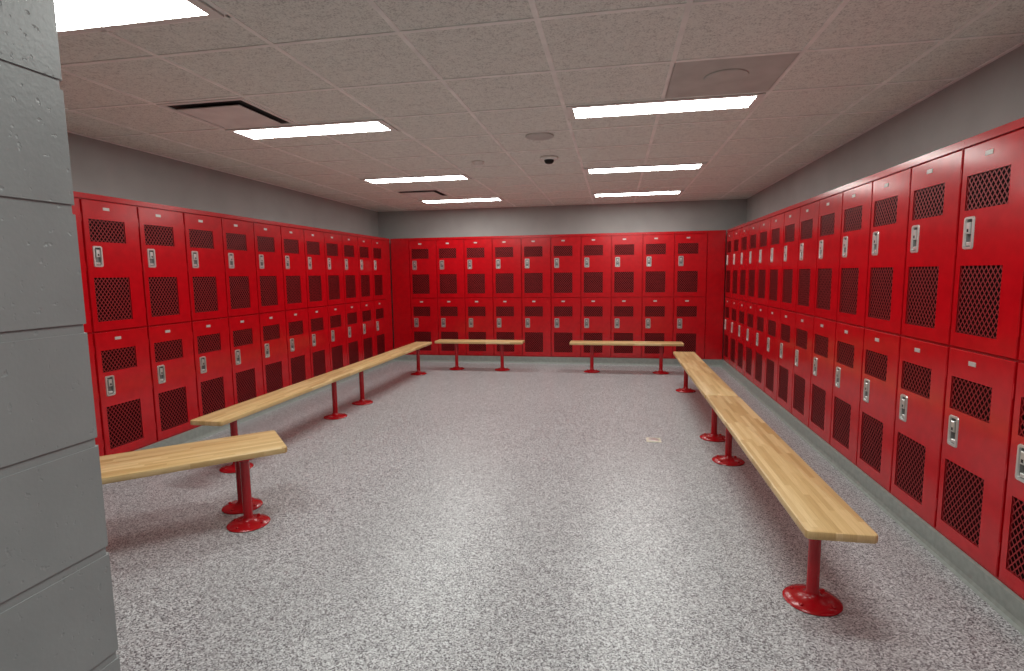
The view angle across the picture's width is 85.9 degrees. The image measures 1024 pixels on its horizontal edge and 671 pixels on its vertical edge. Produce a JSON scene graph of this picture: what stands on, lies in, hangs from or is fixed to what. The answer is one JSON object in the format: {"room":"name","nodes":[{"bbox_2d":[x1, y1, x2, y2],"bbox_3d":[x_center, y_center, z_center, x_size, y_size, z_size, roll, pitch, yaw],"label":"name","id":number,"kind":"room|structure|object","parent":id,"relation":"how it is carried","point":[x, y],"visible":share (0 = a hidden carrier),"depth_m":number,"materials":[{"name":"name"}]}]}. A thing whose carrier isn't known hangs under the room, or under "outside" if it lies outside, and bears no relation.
{"room":"changing room","nodes":[
{"label":"changing room","id":0,"kind":"room"},
{"bbox_2d":[0,0,120,670],"bbox_3d":[-1.066,0.205,-0.183,0.215,2.451,2.408,0,6,11],"label":"wall partition","id":1,"kind":"structure","parent":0,"point":[57,610],"depth_m":0.89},
{"bbox_2d":[67,132,378,236],"bbox_3d":[-3.209,-0.286,4.227,0.100,2.503,10.350,0,6,11],"label":"wall","id":2,"kind":"structure","parent":0,"point":[98,167],"depth_m":5.16,"materials":[{"name":"grey paint"}]},
{"bbox_2d":[135,359,394,450],"bbox_3d":[-2.743,0.768,5.553,0.347,0.100,7.826,0,6,11],"label":"baseboard","id":3,"kind":"structure","parent":2,"relation":"attached to","point":[198,433],"depth_m":4.96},
{"bbox_2d":[72,191,103,455],"bbox_3d":[-3.094,-0.011,3.629,0.292,1.885,0.456,0,6,11],"label":"locker","id":4,"kind":"object","parent":3,"relation":"on","point":[76,207],"visible":0.09,"depth_m":3.79,"materials":[{"name":"red metal"}]},
{"bbox_2d":[78,192,156,455],"bbox_3d":[-3.010,-0.062,4.076,0.292,1.885,0.456,0,6,11],"label":"locker","id":5,"kind":"object","parent":3,"relation":"on","point":[110,234],"visible":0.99,"depth_m":4.03,"materials":[{"name":"red metal"}]},
{"bbox_2d":[136,201,198,441],"bbox_3d":[-2.927,-0.113,4.522,0.292,1.885,0.456,0,6,11],"label":"locker","id":6,"kind":"object","parent":3,"relation":"on","point":[161,229],"visible":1,"depth_m":4.47,"materials":[{"name":"red metal"}]},
{"bbox_2d":[182,208,233,425],"bbox_3d":[-2.843,-0.164,4.969,0.292,1.885,0.456,0,6,11],"label":"locker","id":7,"kind":"object","parent":3,"relation":"on","point":[203,230],"visible":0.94,"depth_m":4.92,"materials":[{"name":"red metal"}]},
{"bbox_2d":[220,213,263,404],"bbox_3d":[-2.760,-0.215,5.415,0.292,1.885,0.456,0,6,11],"label":"locker","id":8,"kind":"object","parent":3,"relation":"on","point":[237,231],"visible":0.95,"depth_m":5.37,"materials":[{"name":"red metal"}]},
{"bbox_2d":[253,218,289,393],"bbox_3d":[-2.676,-0.266,5.862,0.292,1.885,0.456,0,6,11],"label":"locker","id":9,"kind":"object","parent":3,"relation":"on","point":[267,237],"visible":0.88,"depth_m":5.82,"materials":[{"name":"red metal"}]},
{"bbox_2d":[280,222,311,385],"bbox_3d":[-2.593,-0.317,6.309,0.292,1.885,0.456,0,6,11],"label":"locker","id":10,"kind":"object","parent":3,"relation":"on","point":[292,235],"visible":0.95,"depth_m":6.26,"materials":[{"name":"red metal"}]},
{"bbox_2d":[303,226,330,377],"bbox_3d":[-2.509,-0.368,6.755,0.292,1.885,0.456,0,6,11],"label":"locker","id":11,"kind":"object","parent":3,"relation":"on","point":[314,244],"visible":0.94,"depth_m":6.71,"materials":[{"name":"red metal"}]},
{"bbox_2d":[324,229,347,370],"bbox_3d":[-2.426,-0.419,7.202,0.292,1.885,0.456,0,6,11],"label":"locker","id":12,"kind":"object","parent":3,"relation":"on","point":[334,278],"visible":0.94,"depth_m":7.16,"materials":[{"name":"red metal"}]},
{"bbox_2d":[341,232,362,364],"bbox_3d":[-2.342,-0.470,7.649,0.292,1.885,0.456,0,6,11],"label":"locker","id":13,"kind":"object","parent":3,"relation":"on","point":[349,240],"visible":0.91,"depth_m":7.61,"materials":[{"name":"red metal"}]},
{"bbox_2d":[357,234,375,359],"bbox_3d":[-2.259,-0.521,8.095,0.292,1.885,0.456,0,6,11],"label":"locker","id":14,"kind":"object","parent":3,"relation":"on","point":[364,241],"visible":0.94,"depth_m":8.06,"materials":[{"name":"red metal"}]},
{"bbox_2d":[371,236,387,354],"bbox_3d":[-2.175,-0.572,8.542,0.292,1.885,0.456,0,6,11],"label":"locker","id":15,"kind":"object","parent":3,"relation":"on","point":[378,257],"visible":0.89,"depth_m":8.50,"materials":[{"name":"red metal"}]},
{"bbox_2d":[383,238,392,350],"bbox_3d":[-2.076,-0.610,8.865,0.198,1.885,0.217,0,6,11],"label":"filler panel","id":16,"kind":"object","parent":3,"relation":"on","point":[386,240],"visible":0.62,"depth_m":8.84,"materials":[{"name":"red metal"}]},
{"bbox_2d":[58,0,1023,211],"bbox_3d":[-0.333,-1.506,3.550,5.983,0.102,10.550,0,6,11],"label":"ceiling","id":17,"kind":"structure","parent":0,"point":[463,82],"depth_m":3.06,"materials":[{"name":"tile"}]},
{"bbox_2d":[54,0,223,35],"bbox_3d":[-1.778,-1.280,2.188,1.192,0.009,0.296,0,6,11],"label":"ceiling light panel","id":18,"kind":"object","parent":17,"relation":"in","point":[72,16],"depth_m":2.19,"materials":[{"name":"white plastic"}]},
{"bbox_2d":[156,97,297,128],"bbox_3d":[-1.827,-1.432,3.582,0.584,0.022,0.584,0,6,11],"label":"air diffuser","id":19,"kind":"object","parent":17,"relation":"in","point":[230,113],"depth_m":3.51,"materials":[{"name":"white metal"}]},
{"bbox_2d":[225,119,397,139],"bbox_3d":[-1.444,-1.484,3.975,1.192,0.009,0.296,0,6,11],"label":"ceiling light panel","id":20,"kind":"object","parent":17,"relation":"in","point":[373,125],"depth_m":3.96,"materials":[{"name":"white plastic"}]},
{"bbox_2d":[58,14,705,199],"bbox_3d":[-0.050,-1.600,4.792,3.660,0.004,5.490,0,6,11],"label":"ceiling light","id":21,"kind":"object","parent":17,"relation":"attached to","point":[225,16],"depth_m":5.43,"materials":[{"name":"white plastic"}]},
{"bbox_2d":[360,174,471,183],"bbox_3d":[-1.054,-1.722,6.056,1.192,0.009,0.296,0,6,11],"label":"ceiling light panel","id":22,"kind":"object","parent":17,"relation":"in","point":[455,176],"depth_m":6.03,"materials":[{"name":"white plastic"}]},
{"bbox_2d":[393,189,450,197],"bbox_3d":[-1.159,-1.840,7.157,0.584,0.022,0.584,0,6,11],"label":"air diffuser","id":23,"kind":"object","parent":17,"relation":"in","point":[435,192],"depth_m":7.07,"materials":[{"name":"white metal"}]},
{"bbox_2d":[418,197,504,203],"bbox_3d":[-0.720,-1.926,7.843,1.192,0.009,0.296,0,6,11],"label":"ceiling light panel","id":24,"kind":"object","parent":17,"relation":"in","point":[493,198],"depth_m":7.82,"materials":[{"name":"white plastic"}]},
{"bbox_2d":[472,161,483,166],"bbox_3d":[-0.322,-1.620,5.199,0.120,0.042,0.120,0,6,11],"label":"smoke detector","id":25,"kind":"object","parent":17,"relation":"attached to","point":[475,163],"visible":1,"depth_m":5.16,"materials":[{"name":"white plastic"}]},
{"bbox_2d":[525,132,553,139],"bbox_3d":[0.213,-1.535,4.248,0.220,0.012,0.220,0,6,11],"label":"ceiling speaker","id":26,"kind":"object","parent":17,"relation":"in","point":[532,136],"depth_m":4.22},
{"bbox_2d":[540,155,557,163],"bbox_3d":[0.340,-1.601,5.036,0.170,0.060,0.170,0,6,11],"label":"sensor","id":27,"kind":"object","parent":17,"relation":"attached to","point":[549,159],"visible":1,"depth_m":4.99,"materials":[{"name":"plastic"}]},
{"bbox_2d":[592,190,683,196],"bbox_3d":[1.679,-1.907,7.397,1.192,0.009,0.296,0,6,11],"label":"ceiling light panel","id":28,"kind":"object","parent":17,"relation":"in","point":[673,191],"depth_m":7.37,"materials":[{"name":"white plastic"}]},
{"bbox_2d":[584,162,706,173],"bbox_3d":[1.344,-1.703,5.609,1.192,0.009,0.296,0,6,11],"label":"ceiling light panel","id":29,"kind":"object","parent":17,"relation":"in","point":[687,166],"depth_m":5.59,"materials":[{"name":"white plastic"}]},
{"bbox_2d":[566,93,765,119],"bbox_3d":[0.955,-1.465,3.529,1.192,0.009,0.296,0,6,11],"label":"ceiling light panel","id":30,"kind":"object","parent":17,"relation":"in","point":[739,101],"depth_m":3.51,"materials":[{"name":"white plastic"}]},
{"bbox_2d":[378,199,746,356],"bbox_3d":[0.638,-0.846,8.793,5.983,2.503,0.100,0,6,11],"label":"wall","id":31,"kind":"structure","parent":0,"point":[701,215],"depth_m":8.59,"materials":[{"name":"grey paint"}]},
{"bbox_2d":[395,355,721,366],"bbox_3d":[0.608,0.371,8.720,5.119,0.100,0.324,0,6,11],"label":"baseboard","id":32,"kind":"structure","parent":31,"relation":"attached to","point":[427,358],"depth_m":8.57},
{"bbox_2d":[390,238,412,354],"bbox_3d":[-1.780,-0.631,9.025,0.309,1.885,0.198,0,6,11],"label":"filler panel","id":33,"kind":"object","parent":32,"relation":"on","point":[400,262],"visible":0.83,"depth_m":8.92,"materials":[{"name":"red metal"}]},
{"bbox_2d":[408,238,438,354],"bbox_3d":[-1.395,-0.633,8.992,0.456,1.885,0.292,0,6,11],"label":"locker","id":34,"kind":"object","parent":32,"relation":"on","point":[422,251],"visible":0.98,"depth_m":8.85,"materials":[{"name":"red metal"}]},
{"bbox_2d":[436,237,466,355],"bbox_3d":[-0.946,-0.629,8.908,0.456,1.885,0.292,0,6,11],"label":"locker","id":35,"kind":"object","parent":32,"relation":"on","point":[450,250],"visible":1,"depth_m":8.77,"materials":[{"name":"red metal"}]},
{"bbox_2d":[464,236,493,355],"bbox_3d":[-0.496,-0.625,8.824,0.456,1.885,0.292,0,6,11],"label":"locker","id":36,"kind":"object","parent":32,"relation":"on","point":[478,251],"visible":0.97,"depth_m":8.69,"materials":[{"name":"red metal"}]},
{"bbox_2d":[492,235,522,355],"bbox_3d":[-0.047,-0.622,8.741,0.456,1.885,0.292,0,6,11],"label":"locker","id":37,"kind":"object","parent":32,"relation":"on","point":[507,253],"visible":0.98,"depth_m":8.60,"materials":[{"name":"red metal"}]},
{"bbox_2d":[521,235,550,356],"bbox_3d":[0.403,-0.618,8.657,0.456,1.885,0.292,0,6,11],"label":"locker","id":38,"kind":"object","parent":32,"relation":"on","point":[536,249],"visible":1,"depth_m":8.52,"materials":[{"name":"red metal"}]},
{"bbox_2d":[551,234,580,356],"bbox_3d":[0.852,-0.614,8.573,0.456,1.885,0.292,0,6,11],"label":"locker","id":39,"kind":"object","parent":32,"relation":"on","point":[565,248],"visible":1,"depth_m":8.44,"materials":[{"name":"red metal"}]},
{"bbox_2d":[581,233,611,357],"bbox_3d":[1.302,-0.611,8.490,0.456,1.885,0.292,0,6,11],"label":"locker","id":40,"kind":"object","parent":32,"relation":"on","point":[596,248],"visible":0.98,"depth_m":8.35,"materials":[{"name":"red metal"}]},
{"bbox_2d":[611,232,642,357],"bbox_3d":[1.751,-0.607,8.406,0.456,1.885,0.292,0,6,11],"label":"locker","id":41,"kind":"object","parent":32,"relation":"on","point":[627,248],"visible":0.99,"depth_m":8.27,"materials":[{"name":"red metal"}]},
{"bbox_2d":[641,231,674,358],"bbox_3d":[2.200,-0.604,8.322,0.456,1.885,0.292,0,6,11],"label":"locker","id":42,"kind":"object","parent":32,"relation":"on","point":[658,247],"visible":0.98,"depth_m":8.18,"materials":[{"name":"red metal"}]},
{"bbox_2d":[673,231,707,358],"bbox_3d":[2.650,-0.600,8.239,0.456,1.885,0.292,0,6,11],"label":"locker","id":43,"kind":"object","parent":32,"relation":"on","point":[690,264],"visible":0.95,"depth_m":8.10,"materials":[{"name":"red metal"}]},
{"bbox_2d":[704,230,725,358],"bbox_3d":[2.991,-0.593,8.137,0.248,1.885,0.198,0,6,11],"label":"filler panel","id":44,"kind":"object","parent":32,"relation":"on","point":[716,245],"visible":0.93,"depth_m":8.04,"materials":[{"name":"red metal"}]},
{"bbox_2d":[102,361,1023,670],"bbox_3d":[-0.300,1.030,3.834,5.983,0.100,10.550,0,6,11],"label":"floor","id":45,"kind":"structure","parent":0,"point":[476,517],"depth_m":2.79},
{"bbox_2d":[99,430,286,532],"bbox_3d":[-1.984,0.881,2.972,1.400,0.430,0.508,-5,8,-32],"label":"bench","id":46,"kind":"object","parent":45,"relation":"on","point":[240,449],"visible":0.53,"depth_m":3.07,"materials":[{"name":"brown wood"}]},
{"bbox_2d":[190,369,357,472],"bbox_3d":[-1.897,0.680,4.755,0.250,0.430,2.045,0,6,11],"label":"bench","id":47,"kind":"object","parent":45,"relation":"on","point":[231,414],"visible":0.85,"depth_m":4.37,"materials":[{"name":"brown wood"}]},
{"bbox_2d":[339,342,431,404],"bbox_3d":[-1.495,0.434,6.909,0.250,0.430,2.345,0,6,11],"label":"bench","id":48,"kind":"object","parent":45,"relation":"on","point":[368,363],"visible":0.98,"depth_m":6.45,"materials":[{"name":"brown wood"}]},
{"bbox_2d":[435,339,524,370],"bbox_3d":[-0.474,0.288,8.097,1.310,0.430,0.250,0,6,11],"label":"bench","id":49,"kind":"object","parent":45,"relation":"on","point":[456,342],"visible":1,"depth_m":8.02,"materials":[{"name":"brown wood"}]},
{"bbox_2d":[569,341,683,374],"bbox_3d":[1.591,0.305,7.712,1.550,0.430,0.250,0,6,11],"label":"bench","id":50,"kind":"object","parent":45,"relation":"on","point":[660,344],"visible":1,"depth_m":7.62,"materials":[{"name":"brown wood"}]},
{"bbox_2d":[646,437,661,442],"bbox_3d":[1.184,0.872,4.598,0.120,0.006,0.120,0,6,11],"label":"cover","id":51,"kind":"object","parent":45,"relation":"on","point":[648,439],"visible":1,"depth_m":4.59,"materials":[{"name":"gold metal"}]},
{"bbox_2d":[673,352,737,441],"bbox_3d":[1.870,0.546,5.524,0.250,0.430,2.447,0,6,11],"label":"bench","id":52,"kind":"object","parent":45,"relation":"on","point":[705,379],"visible":0.96,"depth_m":4.95,"materials":[{"name":"brown wood"}]},
{"bbox_2d":[706,395,877,616],"bbox_3d":[1.436,0.813,3.186,0.250,0.430,2.327,0,6,11],"label":"bench","id":53,"kind":"object","parent":45,"relation":"on","point":[817,510],"visible":1,"depth_m":2.40,"materials":[{"name":"brown wood"}]},
{"bbox_2d":[665,53,798,97],"bbox_3d":[1.171,-1.412,3.024,0.592,0.014,0.592,0,6,11],"label":"air diffuser","id":54,"kind":"object","parent":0,"point":[756,73],"depth_m":2.97,"materials":[{"name":"white metal"}]},
{"bbox_2d":[746,44,1023,222],"bbox_3d":[2.575,-0.240,3.151,0.100,2.503,10.350,0,6,11],"label":"wall","id":55,"kind":"structure","parent":0,"point":[991,96],"depth_m":3.52,"materials":[{"name":"grey paint"}]},
{"bbox_2d":[721,357,1023,635],"bbox_3d":[2.572,0.826,4.435,0.359,0.100,8.081,0,6,11],"label":"locker base","id":56,"kind":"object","parent":55,"relation":"attached to","point":[1003,600],"depth_m":2.91,"materials":[{"name":"grey concrete"}]},
{"bbox_2d":[723,228,733,364],"bbox_3d":[3.193,-0.552,7.748,0.292,1.885,0.456,0,6,11],"label":"locker","id":57,"kind":"object","parent":56,"relation":"on","point":[730,235],"visible":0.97,"depth_m":7.77,"materials":[{"name":"red metal"}]},
{"bbox_2d":[730,225,742,369],"bbox_3d":[3.109,-0.501,7.301,0.292,1.885,0.456,0,6,11],"label":"locker","id":58,"kind":"object","parent":56,"relation":"on","point":[737,230],"visible":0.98,"depth_m":7.32,"materials":[{"name":"red metal"}]},
{"bbox_2d":[737,221,750,376],"bbox_3d":[3.026,-0.450,6.855,0.292,1.885,0.456,0,6,11],"label":"locker","id":59,"kind":"object","parent":56,"relation":"on","point":[745,231],"visible":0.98,"depth_m":6.87,"materials":[{"name":"red metal"}]},
{"bbox_2d":[745,218,759,383],"bbox_3d":[2.942,-0.399,6.408,0.292,1.885,0.456,0,6,11],"label":"locker","id":60,"kind":"object","parent":56,"relation":"on","point":[755,224],"visible":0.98,"depth_m":6.42,"materials":[{"name":"red metal"}]},
{"bbox_2d":[754,213,770,392],"bbox_3d":[2.859,-0.348,5.962,0.292,1.885,0.456,0,6,11],"label":"locker","id":61,"kind":"object","parent":56,"relation":"on","point":[765,221],"visible":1,"depth_m":5.98,"materials":[{"name":"red metal"}]},
{"bbox_2d":[765,208,784,401],"bbox_3d":[2.775,-0.297,5.515,0.292,1.885,0.456,0,6,11],"label":"locker","id":62,"kind":"object","parent":56,"relation":"on","point":[777,218],"visible":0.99,"depth_m":5.53,"materials":[{"name":"red metal"}]},
{"bbox_2d":[777,202,801,413],"bbox_3d":[2.692,-0.246,5.069,0.292,1.885,0.456,0,6,11],"label":"locker","id":63,"kind":"object","parent":56,"relation":"on","point":[792,213],"visible":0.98,"depth_m":5.08,"materials":[{"name":"red metal"}]},
{"bbox_2d":[791,195,821,427],"bbox_3d":[2.608,-0.195,4.622,0.292,1.885,0.456,0,6,11],"label":"locker","id":64,"kind":"object","parent":56,"relation":"on","point":[809,214],"visible":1,"depth_m":4.62,"materials":[{"name":"red metal"}]},
{"bbox_2d":[809,186,843,444],"bbox_3d":[2.525,-0.144,4.175,0.292,1.885,0.456,0,6,11],"label":"locker","id":65,"kind":"object","parent":56,"relation":"on","point":[831,204],"visible":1,"depth_m":4.18,"materials":[{"name":"red metal"}]},
{"bbox_2d":[830,174,875,465],"bbox_3d":[2.441,-0.093,3.729,0.292,1.885,0.456,0,6,11],"label":"locker","id":66,"kind":"object","parent":56,"relation":"on","point":[858,195],"visible":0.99,"depth_m":3.73,"materials":[{"name":"red metal"}]},
{"bbox_2d":[857,160,914,492],"bbox_3d":[2.357,-0.042,3.282,0.292,1.885,0.456,0,6,11],"label":"locker","id":67,"kind":"object","parent":56,"relation":"on","point":[892,186],"visible":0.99,"depth_m":3.28,"materials":[{"name":"red metal"}]},
{"bbox_2d":[891,140,967,529],"bbox_3d":[2.274,0.009,2.836,0.292,1.885,0.456,0,6,11],"label":"locker","id":68,"kind":"object","parent":56,"relation":"on","point":[937,176],"visible":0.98,"depth_m":2.83,"materials":[{"name":"red metal"}]},
{"bbox_2d":[936,117,1023,579],"bbox_3d":[2.190,0.060,2.389,0.292,1.885,0.456,0,6,11],"label":"locker","id":69,"kind":"object","parent":56,"relation":"on","point":[988,300],"visible":1,"depth_m":2.38,"materials":[{"name":"red metal"}]},
{"bbox_2d":[999,305,1023,599],"bbox_3d":[2.107,0.112,1.942,0.292,1.885,0.456,0,6,11],"label":"locker","id":70,"kind":"object","parent":56,"relation":"on","point":[1011,571],"visible":1,"depth_m":2.19,"materials":[{"name":"red metal"}]}
]}

